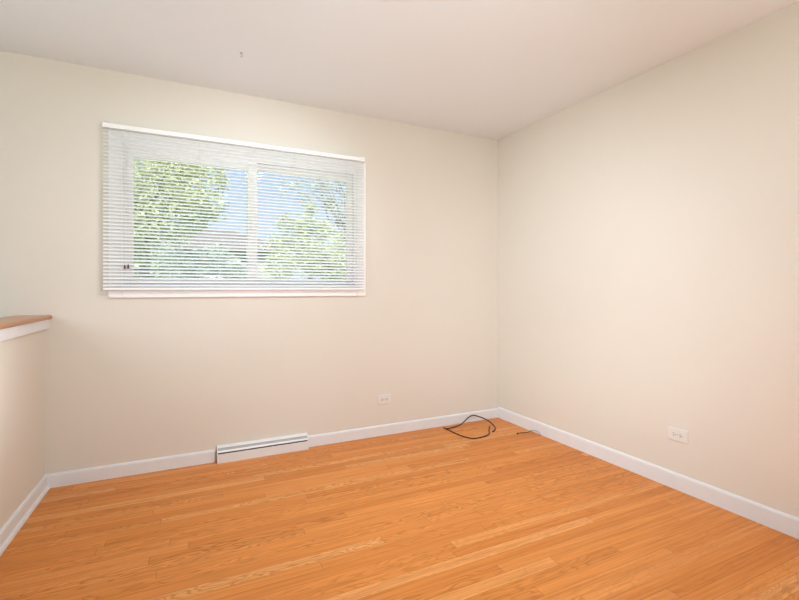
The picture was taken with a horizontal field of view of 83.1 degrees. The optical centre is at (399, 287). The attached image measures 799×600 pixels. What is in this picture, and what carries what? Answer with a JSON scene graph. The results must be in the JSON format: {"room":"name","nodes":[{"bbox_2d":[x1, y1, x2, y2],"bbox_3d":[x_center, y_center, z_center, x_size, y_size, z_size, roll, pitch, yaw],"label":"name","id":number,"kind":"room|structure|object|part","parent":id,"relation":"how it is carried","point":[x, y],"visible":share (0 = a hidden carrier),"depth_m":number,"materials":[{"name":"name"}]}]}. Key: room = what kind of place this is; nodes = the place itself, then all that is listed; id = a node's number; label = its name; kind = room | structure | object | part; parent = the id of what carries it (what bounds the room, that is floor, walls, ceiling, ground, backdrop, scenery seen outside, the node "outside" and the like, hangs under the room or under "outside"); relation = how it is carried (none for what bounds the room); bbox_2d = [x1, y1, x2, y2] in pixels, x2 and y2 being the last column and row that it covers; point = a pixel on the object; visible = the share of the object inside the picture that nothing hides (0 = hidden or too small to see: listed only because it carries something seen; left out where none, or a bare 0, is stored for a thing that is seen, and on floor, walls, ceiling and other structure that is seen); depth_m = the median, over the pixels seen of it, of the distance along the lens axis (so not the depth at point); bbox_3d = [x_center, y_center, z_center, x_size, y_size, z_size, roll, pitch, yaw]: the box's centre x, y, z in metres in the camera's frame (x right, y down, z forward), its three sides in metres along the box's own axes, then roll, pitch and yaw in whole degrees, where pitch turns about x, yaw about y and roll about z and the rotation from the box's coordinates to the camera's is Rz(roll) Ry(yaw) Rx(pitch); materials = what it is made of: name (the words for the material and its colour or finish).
{"room":"empty living room","nodes":[
{"label":"empty living room","id":0,"kind":"room"},
{"bbox_2d":[0,329,44,528],"bbox_3d":[-1.441,1.308,1.159,0.110,2.259,3.045,0,0,-24],"label":"wall","id":1,"kind":"structure","parent":0,"point":[22,358],"depth_m":2.20,"materials":[{"name":"beige paint"}]},
{"bbox_2d":[0,319,48,341],"bbox_3d":[-1.381,0.204,1.182,0.018,0.052,3.039,0,0,-24],"label":"trim","id":2,"kind":"structure","parent":1,"relation":"attached to","point":[8,333],"depth_m":2.17,"materials":[{"name":"white paint"}]},
{"bbox_2d":[0,475,49,555],"bbox_3d":[-1.375,1.097,1.176,0.025,0.080,3.023,0,0,-24],"label":"baseboard","id":3,"kind":"structure","parent":1,"relation":"attached to","point":[22,513],"depth_m":2.18,"materials":[{"name":"white paint"}]},
{"bbox_2d":[0,315,51,329],"bbox_3d":[-1.436,0.166,1.139,0.182,0.025,3.065,0,0,-24],"label":"half wall cap","id":4,"kind":"object","parent":1,"relation":"on","point":[10,321],"visible":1,"depth_m":2.23,"materials":[{"name":"brown wood"}]},
{"bbox_2d":[0,50,497,473],"bbox_3d":[-1.111,0.567,3.092,4.332,3.740,0.160,0,0,-26],"label":"wall","id":5,"kind":"structure","parent":0,"point":[127,379],"depth_m":2.99,"materials":[{"name":"beige paint"}]},
{"bbox_2d":[108,129,365,297],"bbox_3d":[-1.024,-0.443,3.106,1.644,1.004,0.142,0,0,-26],"label":"window","id":6,"kind":"structure","parent":5,"relation":"in","point":[111,293],"depth_m":3.00,"materials":[{"name":"white plastic"}]},
{"bbox_3d":[-1.320,-0.440,2.917,0.770,0.832,0.026,0,0,-26],"label":"sash","id":7,"kind":"part","parent":6,"relation":"part of","materials":[{"name":"white plastic"}]},
{"bbox_2d":[102,121,364,289],"bbox_3d":[-1.003,-0.482,3.010,1.651,0.988,0.046,0,0,-26],"label":"blind","id":8,"kind":"object","parent":6,"relation":"attached to","point":[106,125],"visible":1,"depth_m":2.95,"materials":[{"name":"white plastic"}]},
{"bbox_3d":[-1.617,-0.472,2.712,0.001,0.946,0.028,0,0,-26],"label":"ladder cord","id":9,"kind":"part","parent":8,"relation":"part of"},
{"bbox_3d":[-1.004,0.005,3.013,1.645,0.014,0.025,0,0,-26],"label":"rail","id":10,"kind":"part","parent":8,"relation":"part of","materials":[{"name":"white plastic"}]},
{"bbox_3d":[-0.705,-0.440,3.252,0.763,0.832,0.026,0,0,-26],"label":"sash","id":11,"kind":"part","parent":6,"relation":"part of","materials":[{"name":"white plastic"}]},
{"bbox_2d":[217,432,308,463],"bbox_3d":[-0.920,1.085,3.068,0.598,0.105,0.051,0,0,-26],"label":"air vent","id":12,"kind":"object","parent":5,"relation":"in","point":[231,452],"visible":1,"depth_m":3.05,"materials":[{"name":"metal"}]},
{"bbox_2d":[45,408,497,487],"bbox_3d":[-0.570,1.097,3.262,3.209,0.080,0.012,0,0,-26],"label":"baseboard","id":13,"kind":"structure","parent":5,"relation":"attached to","point":[58,479],"depth_m":2.91,"materials":[{"name":"white paint"}]},
{"bbox_2d":[377,394,390,404],"bbox_3d":[-0.118,0.861,3.486,0.114,0.070,0.008,0,0,-26],"label":"wall outlet","id":14,"kind":"object","parent":5,"relation":"attached to","point":[381,399],"visible":1,"depth_m":3.48,"materials":[{"name":"beige plastic"}]},
{"bbox_2d":[0,417,798,599],"bbox_3d":[0.404,1.167,1.304,3.509,0.060,4.705,0,0,-26],"label":"floor","id":15,"kind":"structure","parent":0,"point":[436,513],"depth_m":2.10,"materials":[{"name":"brown wood"}]},
{"bbox_2d":[443,415,495,438],"bbox_3d":[0.602,1.107,3.614,0.395,0.061,0.350,0,0,-33],"label":"cable","id":16,"kind":"object","parent":15,"relation":"on","point":[471,415],"visible":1,"depth_m":3.61,"materials":[{"name":"black rubber"}]},
{"bbox_2d":[0,0,798,139],"bbox_3d":[-0.109,-1.383,1.052,4.652,0.160,4.705,0,0,-26],"label":"ceiling","id":17,"kind":"structure","parent":0,"point":[490,69],"depth_m":2.42,"materials":[{"name":"paint"}]},
{"bbox_2d":[498,1,798,517],"bbox_3d":[1.907,-0.053,2.043,0.160,2.500,4.705,0,0,-26],"label":"wall","id":18,"kind":"structure","parent":0,"point":[648,224],"depth_m":2.57,"materials":[{"name":"beige paint"}]},
{"bbox_2d":[498,407,798,538],"bbox_3d":[1.832,1.091,1.999,0.012,0.092,4.373,0,0,-26],"label":"baseboard","id":19,"kind":"structure","parent":18,"relation":"attached to","point":[785,523],"depth_m":2.56,"materials":[{"name":"white paint"}]},
{"bbox_2d":[668,426,687,443],"bbox_3d":[1.568,0.828,2.542,0.008,0.070,0.114,0,0,-26],"label":"wall outlet","id":20,"kind":"object","parent":18,"relation":"attached to","point":[676,434],"visible":1,"depth_m":2.54,"materials":[{"name":"beige plastic"}]},
{"label":"outside","id":21,"kind":"structure","parent":0,"visible":0},
{"bbox_3d":[-4.410,3.987,8.975,80.000,0.100,100.000,0,0,-26],"label":"ground","id":22,"kind":"structure","parent":21,"visible":0},
{"bbox_2d":[134,159,230,276],"bbox_3d":[-4.570,0.375,8.058,2.952,7.127,2.434,0,0,-26],"label":"leafy tree","id":23,"kind":"object","parent":22,"relation":"on","point":[137,160],"visible":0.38,"depth_m":7.89,"materials":[{"name":"green plant"}]},
{"bbox_2d":[134,234,245,277],"bbox_3d":[-5.407,1.256,10.790,3.752,5.371,1.829,0,0,-26],"label":"tree","id":24,"kind":"object","parent":22,"relation":"on","point":[157,234],"visible":0.26,"depth_m":10.86,"materials":[{"name":"green plant"}]},
{"bbox_2d":[138,228,294,278],"bbox_3d":[-8.326,0.762,18.193,7.100,6.350,6.800,0,0,-26],"label":"house","id":25,"kind":"structure","parent":22,"relation":"on","point":[168,228],"depth_m":16.43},
{"bbox_2d":[258,199,345,278],"bbox_3d":[-1.758,0.973,10.297,2.891,5.934,1.628,0,0,-26],"label":"leafy tree","id":26,"kind":"object","parent":22,"relation":"on","point":[300,199],"visible":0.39,"depth_m":10.00,"materials":[{"name":"green plant"}]},
{"bbox_2d":[275,175,345,249],"bbox_3d":[-1.252,0.845,7.714,1.849,6.194,0.889,0,0,-26],"label":"sparse tree","id":27,"kind":"object","parent":22,"relation":"on","point":[281,175],"visible":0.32,"depth_m":7.72,"materials":[{"name":"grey plant"}]}
]}

